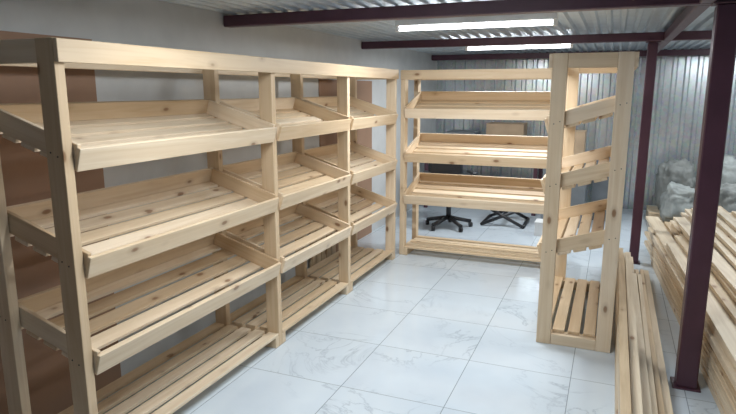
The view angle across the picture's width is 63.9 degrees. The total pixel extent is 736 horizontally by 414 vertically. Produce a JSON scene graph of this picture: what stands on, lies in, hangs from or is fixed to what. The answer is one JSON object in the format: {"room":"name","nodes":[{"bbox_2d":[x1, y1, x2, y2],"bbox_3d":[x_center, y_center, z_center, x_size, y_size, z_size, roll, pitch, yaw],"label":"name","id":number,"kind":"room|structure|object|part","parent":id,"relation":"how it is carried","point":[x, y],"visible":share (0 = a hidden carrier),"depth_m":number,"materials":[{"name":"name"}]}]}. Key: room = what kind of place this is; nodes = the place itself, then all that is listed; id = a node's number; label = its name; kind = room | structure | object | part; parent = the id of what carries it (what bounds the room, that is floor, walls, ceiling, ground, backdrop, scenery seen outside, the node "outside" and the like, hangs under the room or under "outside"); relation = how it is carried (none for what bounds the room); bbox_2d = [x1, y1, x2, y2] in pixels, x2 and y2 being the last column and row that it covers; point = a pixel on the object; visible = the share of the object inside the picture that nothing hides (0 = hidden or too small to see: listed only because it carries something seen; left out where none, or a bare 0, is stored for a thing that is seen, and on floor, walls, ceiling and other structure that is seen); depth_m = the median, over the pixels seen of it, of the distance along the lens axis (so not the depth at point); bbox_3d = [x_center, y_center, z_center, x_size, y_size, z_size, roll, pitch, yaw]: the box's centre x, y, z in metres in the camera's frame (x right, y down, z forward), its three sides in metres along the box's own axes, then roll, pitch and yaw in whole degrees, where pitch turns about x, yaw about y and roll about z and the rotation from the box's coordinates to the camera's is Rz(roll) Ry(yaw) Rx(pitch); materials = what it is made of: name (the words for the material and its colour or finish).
{"room":"storage room","nodes":[
{"label":"storage room","id":0,"kind":"room"},
{"bbox_2d":[0,0,436,376],"bbox_3d":[-0.965,-0.365,4.523,0.100,2.260,10.600,5,12,22],"label":"wall","id":1,"kind":"structure","parent":0,"point":[153,23],"depth_m":3.88,"materials":[{"name":"white paint"}]},
{"bbox_2d":[0,31,120,413],"bbox_3d":[-2.017,0.331,1.906,0.010,1.910,3.000,5,12,22],"label":"sheet","id":2,"kind":"object","parent":1,"relation":"attached to","point":[25,173],"visible":0.4,"depth_m":2.88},
{"bbox_2d":[318,79,371,251],"bbox_3d":[-0.207,-0.443,6.229,0.010,1.750,1.300,5,12,22],"label":"sheet","id":3,"kind":"object","parent":1,"relation":"attached to","point":[327,87],"visible":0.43,"depth_m":6.44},
{"bbox_2d":[97,205,720,413],"bbox_3d":[1.467,0.987,3.769,5.360,0.100,10.600,5,12,22],"label":"floor","id":4,"kind":"structure","parent":0,"point":[419,331],"depth_m":3.83,"materials":[{"name":"stone"}]},
{"bbox_2d":[0,37,398,413],"bbox_3d":[-0.665,-0.072,4.124,0.556,1.840,3.753,5,12,22],"label":"shelving rack","id":5,"kind":"object","parent":4,"relation":"on","point":[77,136],"visible":1,"depth_m":3.22,"materials":[{"name":"brown wood"}]},
{"bbox_2d":[0,99,276,171],"bbox_3d":[-1.073,-0.410,3.016,0.531,0.256,1.454,5,12,22],"label":"tray","id":6,"kind":"object","parent":5,"relation":"on","point":[102,134],"depth_m":2.93,"materials":[{"name":"brown wood"}]},
{"bbox_2d":[7,167,278,278],"bbox_3d":[-1.073,0.017,3.100,0.531,0.256,1.454,5,12,22],"label":"tray","id":7,"kind":"object","parent":5,"relation":"on","point":[27,222],"depth_m":3.01,"materials":[{"name":"brown wood"}]},
{"bbox_2d":[18,232,280,374],"bbox_3d":[-1.073,0.429,3.182,0.531,0.256,1.454,5,12,22],"label":"tray","id":8,"kind":"object","parent":5,"relation":"on","point":[34,310],"depth_m":3.08,"materials":[{"name":"brown wood"}]},
{"bbox_3d":[-1.092,0.948,3.293,0.500,0.020,1.454,5,12,22],"label":"shelf","id":9,"kind":"part","parent":5,"relation":"part of","materials":[{"name":"brown wood"}]},
{"bbox_2d":[220,97,350,140],"bbox_3d":[-0.575,-0.645,4.202,0.531,0.256,1.059,5,12,22],"label":"tray","id":10,"kind":"object","parent":5,"relation":"on","point":[293,119],"depth_m":4.36,"materials":[{"name":"brown wood"}]},
{"bbox_2d":[223,151,351,209],"bbox_3d":[-0.575,-0.218,4.286,0.531,0.256,1.059,5,12,22],"label":"tray","id":11,"kind":"object","parent":5,"relation":"on","point":[335,178],"depth_m":4.40,"materials":[{"name":"brown wood"}]},
{"bbox_2d":[226,203,351,272],"bbox_3d":[-0.575,0.194,4.368,0.531,0.256,1.059,5,12,22],"label":"tray","id":12,"kind":"object","parent":5,"relation":"on","point":[301,214],"depth_m":4.46,"materials":[{"name":"brown wood"}]},
{"bbox_3d":[-0.593,0.713,4.478,0.500,0.020,1.059,5,12,22],"label":"shelf","id":13,"kind":"part","parent":5,"relation":"part of","materials":[{"name":"brown wood"}]},
{"bbox_2d":[303,96,397,129],"bbox_3d":[-0.155,-0.842,5.199,0.531,0.256,1.039,5,12,22],"label":"tray","id":14,"kind":"object","parent":5,"relation":"on","point":[387,116],"depth_m":5.40,"materials":[{"name":"brown wood"}]},
{"bbox_3d":[-0.174,0.515,5.476,0.500,0.020,1.039,5,12,22],"label":"shelf","id":15,"kind":"part","parent":5,"relation":"part of","materials":[{"name":"brown wood"}]},
{"bbox_2d":[304,141,397,184],"bbox_3d":[-0.155,-0.416,5.284,0.531,0.256,1.039,5,12,22],"label":"tray","id":16,"kind":"object","parent":5,"relation":"on","point":[387,162],"depth_m":5.44,"materials":[{"name":"brown wood"}]},
{"bbox_2d":[306,184,396,234],"bbox_3d":[-0.155,-0.004,5.365,0.531,0.256,1.039,5,12,22],"label":"tray","id":17,"kind":"object","parent":5,"relation":"on","point":[357,193],"depth_m":5.50,"materials":[{"name":"brown wood"}]},
{"bbox_2d":[309,158,335,266],"bbox_3d":[-0.439,-0.007,5.679,0.022,1.108,0.530,5,12,22],"label":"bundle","id":18,"kind":"object","parent":4,"relation":"on","point":[328,252],"visible":0.03,"depth_m":5.71,"materials":[{"name":"brown wood"}]},
{"bbox_2d":[423,163,476,231],"bbox_3d":[0.984,-0.267,7.142,0.600,1.050,0.593,-1,11,-6],"label":"office chair","id":19,"kind":"object","parent":4,"relation":"on","point":[433,167],"visible":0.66,"depth_m":7.28,"materials":[{"name":"black plastic"}]},
{"bbox_3d":[0.862,0.136,7.293,0.290,0.107,0.048,6,13,29],"label":"leg","id":20,"kind":"part","parent":19,"relation":"part of","materials":[{"name":"black plastic"}]},
{"bbox_3d":[0.880,0.168,7.132,0.290,0.107,0.048,-10,15,-41],"label":"leg","id":21,"kind":"part","parent":19,"relation":"part of","materials":[{"name":"black plastic"}]},
{"bbox_3d":[0.959,-0.606,7.308,0.420,0.450,0.060,-1,11,-6],"label":"backrest","id":22,"kind":"part","parent":19,"relation":"part of","materials":[{"name":"black fabric"}]},
{"bbox_3d":[0.984,-0.007,7.193,0.060,0.320,0.060,-1,11,-6],"label":"stem","id":23,"kind":"part","parent":19,"relation":"part of","materials":[{"name":"black plastic"}]},
{"bbox_3d":[1.041,0.174,7.099,0.048,0.107,0.290,-5,12,-24],"label":"leg","id":24,"kind":"part","parent":19,"relation":"part of","materials":[{"name":"black plastic"}]},
{"bbox_3d":[1.123,0.147,7.239,0.290,0.107,0.048,-1,11,-6],"label":"leg","id":25,"kind":"part","parent":19,"relation":"part of","materials":[{"name":"black plastic"}]},
{"bbox_2d":[399,68,551,261],"bbox_3d":[1.112,-0.405,5.806,1.518,1.840,0.556,5,12,22],"label":"shelving rack","id":26,"kind":"object","parent":4,"relation":"on","point":[523,195],"visible":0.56,"depth_m":5.81,"materials":[{"name":"brown wood"}]},
{"bbox_3d":[1.115,0.416,5.976,1.419,0.020,0.500,5,12,22],"label":"shelf","id":27,"kind":"part","parent":26,"relation":"part of","materials":[{"name":"brown wood"}]},
{"bbox_2d":[403,172,544,213],"bbox_3d":[1.107,-0.149,5.845,1.419,0.256,0.531,5,12,22],"label":"tray","id":28,"kind":"object","parent":26,"relation":"on","point":[523,195],"depth_m":5.89,"materials":[{"name":"brown wood"}]},
{"bbox_2d":[404,133,547,168],"bbox_3d":[1.107,-0.561,5.763,1.419,0.256,0.531,5,12,22],"label":"tray","id":29,"kind":"object","parent":26,"relation":"on","point":[439,148],"depth_m":5.80,"materials":[{"name":"brown wood"}]},
{"bbox_2d":[404,91,550,120],"bbox_3d":[1.107,-0.983,5.680,1.419,0.256,0.531,5,12,22],"label":"tray","id":30,"kind":"object","parent":26,"relation":"on","point":[486,105],"depth_m":5.72,"materials":[{"name":"brown wood"}]},
{"bbox_2d":[424,163,542,215],"bbox_3d":[1.637,-0.377,8.389,1.600,0.780,0.700,5,12,22],"label":"work table","id":31,"kind":"object","parent":4,"relation":"on","point":[536,175],"visible":0.13,"depth_m":8.33,"materials":[{"name":"grey metal"}]},
{"bbox_3d":[0.830,-0.359,8.401,0.050,0.740,0.050,5,12,22],"label":"leg","id":32,"kind":"part","parent":31,"relation":"part of","materials":[{"name":"paint"}]},
{"bbox_2d":[447,129,480,134],"bbox_3d":[1.360,-0.933,8.395,0.408,0.306,0.358,5,12,22],"label":"tool case","id":33,"kind":"object","parent":31,"relation":"on","point":[453,131],"visible":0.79,"depth_m":8.24,"materials":[{"name":"grey metal"}]},
{"bbox_2d":[486,122,526,135],"bbox_3d":[1.915,-0.948,8.159,0.508,0.426,0.358,5,12,22],"label":"cardboard box","id":34,"kind":"object","parent":31,"relation":"on","point":[492,128],"visible":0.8,"depth_m":7.98,"materials":[{"name":"beige cardboard"}]},
{"bbox_3d":[2.216,-0.248,7.841,0.050,0.740,0.050,5,12,22],"label":"leg","id":35,"kind":"part","parent":31,"relation":"part of","materials":[{"name":"paint"}]},
{"bbox_3d":[2.445,-0.355,8.385,0.050,0.740,0.050,5,12,22],"label":"leg","id":36,"kind":"part","parent":31,"relation":"part of","materials":[{"name":"paint"}]},
{"bbox_2d":[480,210,529,228],"bbox_3d":[1.757,0.067,7.489,0.540,0.260,0.639,5,12,22],"label":"metal stand","id":37,"kind":"object","parent":4,"relation":"on","point":[505,214],"visible":0.56,"depth_m":7.28,"materials":[{"name":"black metal"}]},
{"bbox_2d":[534,218,542,235],"bbox_3d":[2.029,0.239,6.858,0.168,0.166,0.208,5,12,22],"label":"plastic crate","id":38,"kind":"object","parent":4,"relation":"on","point":[538,228],"visible":0.52,"depth_m":6.78,"materials":[{"name":"white plastic"}]},
{"bbox_2d":[540,163,586,227],"bbox_3d":[2.472,-0.172,7.417,0.508,0.756,0.508,5,12,22],"label":"base cabinet","id":39,"kind":"object","parent":4,"relation":"on","point":[578,194],"visible":0.02,"depth_m":7.13,"materials":[{"name":"grey metal"}]},
{"bbox_2d":[574,130,586,153],"bbox_3d":[2.472,-0.743,7.304,0.408,0.406,0.358,5,12,22],"label":"cardboard box","id":40,"kind":"object","parent":39,"relation":"on","point":[580,135],"visible":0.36,"depth_m":7.08,"materials":[{"name":"beige cardboard"}]},
{"bbox_2d":[536,51,639,352],"bbox_3d":[1.571,-0.115,4.260,0.516,1.870,1.288,5,12,22],"label":"shelving rack","id":41,"kind":"object","parent":4,"relation":"on","point":[561,220],"visible":1,"depth_m":3.74,"materials":[{"name":"brown wood"}]},
{"bbox_2d":[537,199,606,258],"bbox_3d":[1.560,0.130,4.313,0.491,0.244,1.189,5,12,22],"label":"tray","id":42,"kind":"object","parent":41,"relation":"on","point":[594,239],"depth_m":4.40,"materials":[{"name":"brown wood"}]},
{"bbox_2d":[540,145,610,193],"bbox_3d":[1.560,-0.292,4.229,0.491,0.244,1.189,5,12,22],"label":"tray","id":43,"kind":"object","parent":41,"relation":"on","point":[571,176],"depth_m":3.79,"materials":[{"name":"brown wood"}]},
{"bbox_3d":[1.579,0.724,4.422,0.460,0.020,1.189,5,12,22],"label":"shelf","id":44,"kind":"part","parent":41,"relation":"part of","materials":[{"name":"brown wood"}]},
{"bbox_2d":[544,96,614,132],"bbox_3d":[1.560,-0.675,4.153,0.491,0.244,1.189,5,12,22],"label":"tray","id":45,"kind":"object","parent":41,"relation":"on","point":[575,115],"depth_m":3.62,"materials":[{"name":"brown wood"}]},
{"bbox_2d":[591,177,608,220],"bbox_3d":[3.106,-0.128,7.711,0.348,0.556,0.408,5,12,22],"label":"base cabinet","id":46,"kind":"object","parent":4,"relation":"on","point":[599,189],"visible":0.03,"depth_m":7.54,"materials":[{"name":"grey metal"}]},
{"bbox_2d":[615,248,672,413],"bbox_3d":[1.630,0.822,3.524,0.273,0.318,4.419,5,12,22],"label":"batten","id":47,"kind":"object","parent":4,"relation":"on","point":[641,381],"visible":0.94,"depth_m":3.37,"materials":[{"name":"brown wood"}]},
{"bbox_2d":[629,41,660,264],"bbox_3d":[2.591,-0.481,5.564,0.125,2.082,0.125,5,12,22],"label":"steel post","id":48,"kind":"object","parent":4,"relation":"on","point":[652,47],"visible":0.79,"depth_m":5.51,"materials":[{"name":"metal"}]},
{"bbox_2d":[361,30,711,48],"bbox_3d":[2.308,-1.547,5.395,5.115,0.075,0.080,5,12,22],"label":"cross beam","id":49,"kind":"structure","parent":48,"relation":"on","point":[705,34],"depth_m":5.63,"materials":[{"name":"metal"}]},
{"bbox_2d":[646,205,663,226],"bbox_3d":[4.320,0.211,7.114,1.700,0.122,1.280,5,12,22],"label":"wooden pallet","id":50,"kind":"object","parent":4,"relation":"on","point":[651,210],"visible":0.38,"depth_m":7.58,"materials":[{"name":"brown wood"}]},
{"bbox_2d":[654,158,695,209],"bbox_3d":[3.934,-0.286,7.532,0.482,0.687,0.485,5,12,22],"label":"sack","id":51,"kind":"object","parent":50,"relation":"on","point":[682,171],"visible":0.55,"depth_m":7.37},
{"bbox_2d":[659,181,694,221],"bbox_3d":[3.699,-0.060,6.977,0.433,0.459,0.508,5,12,22],"label":"sack","id":52,"kind":"object","parent":50,"relation":"on","point":[677,197],"visible":0.61,"depth_m":6.82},
{"bbox_2d":[718,183,735,212],"bbox_3d":[4.176,-0.034,6.776,0.462,0.485,0.496,5,12,22],"label":"sack","id":53,"kind":"object","parent":50,"relation":"on","point":[727,198],"visible":0.27,"depth_m":6.61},
{"bbox_2d":[721,155,735,183],"bbox_3d":[4.450,-0.270,7.316,0.491,0.739,0.523,5,12,22],"label":"sack","id":54,"kind":"object","parent":53,"relation":"on","point":[729,164],"visible":0.14,"depth_m":7.11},
{"bbox_2d":[644,206,735,413],"bbox_3d":[2.614,0.709,3.415,1.282,0.582,6.047,4,12,18],"label":"stack","id":55,"kind":"object","parent":4,"relation":"on","point":[667,244],"visible":0.67,"depth_m":4.10,"materials":[{"name":"brown wood"}]},
{"bbox_2d":[670,1,735,392],"bbox_3d":[1.810,-0.005,3.164,0.145,2.082,0.145,5,12,22],"label":"steel post","id":56,"kind":"object","parent":4,"relation":"on","point":[722,57],"visible":1,"depth_m":3.11,"materials":[{"name":"metal"}]},
{"bbox_2d":[223,0,735,27],"bbox_3d":[1.374,-1.107,3.173,5.115,0.075,0.080,5,12,22],"label":"cross beam","id":57,"kind":"structure","parent":56,"relation":"on","point":[492,7],"depth_m":3.51,"materials":[{"name":"metal"}]},
{"bbox_3d":[1.810,1.012,3.365,0.145,0.008,0.145,5,12,22],"label":"plate","id":58,"kind":"part","parent":56,"relation":"part of","materials":[{"name":"paint"}]},
{"bbox_3d":[1.810,-1.022,2.962,0.145,0.008,0.125,5,12,22],"label":"plate","id":59,"kind":"part","parent":56,"relation":"part of","materials":[{"name":"paint"}]},
{"bbox_2d":[159,0,715,54],"bbox_3d":[1.448,-1.188,3.291,5.160,0.028,10.500,5,12,22],"label":"ceiling","id":60,"kind":"structure","parent":0,"point":[640,20],"depth_m":4.91,"materials":[{"name":"metal"}]},
{"bbox_2d":[395,12,558,31],"bbox_3d":[0.742,-1.302,4.172,1.150,0.083,0.070,5,12,22],"label":"lamp","id":61,"kind":"object","parent":60,"relation":"attached to","point":[535,19],"visible":0.99,"depth_m":4.13,"materials":[{"name":"white plastic"}]},
{"bbox_2d":[465,44,572,50],"bbox_3d":[1.591,-1.717,6.269,1.120,0.083,0.070,5,12,22],"label":"lamp","id":62,"kind":"object","parent":60,"relation":"attached to","point":[543,45],"visible":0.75,"depth_m":6.26,"materials":[{"name":"white plastic"}]},
{"bbox_2d":[432,49,709,60],"bbox_3d":[3.318,-2.023,7.798,5.115,0.075,0.080,5,12,22],"label":"cross beam","id":63,"kind":"structure","parent":60,"relation":"attached to","point":[681,52],"depth_m":8.18,"materials":[{"name":"metal"}]},
{"bbox_2d":[658,41,670,51],"bbox_3d":[3.176,-1.756,6.450,0.070,0.075,2.568,5,12,22],"label":"beam","id":64,"kind":"structure","parent":60,"relation":"attached to","point":[662,44],"depth_m":5.76,"materials":[{"name":"metal"}]},
{"bbox_2d":[664,5,709,39],"bbox_3d":[2.204,-1.298,4.137,0.070,0.075,2.368,5,12,22],"label":"beam","id":65,"kind":"structure","parent":60,"relation":"attached to","point":[689,14],"depth_m":3.84,"materials":[{"name":"metal"}]},
{"bbox_2d":[699,0,715,3],"bbox_3d":[0.777,-0.625,0.740,0.070,0.075,4.959,5,12,22],"label":"beam","id":66,"kind":"structure","parent":60,"relation":"attached to","point":[701,1],"depth_m":2.93,"materials":[{"name":"metal"}]},
{"bbox_2d":[436,55,735,209],"bbox_3d":[3.442,-1.053,8.251,5.160,2.160,0.037,5,12,22],"label":"wall","id":67,"kind":"structure","parent":0,"point":[680,81],"depth_m":8.16,"materials":[{"name":"grey metal"}]}
]}

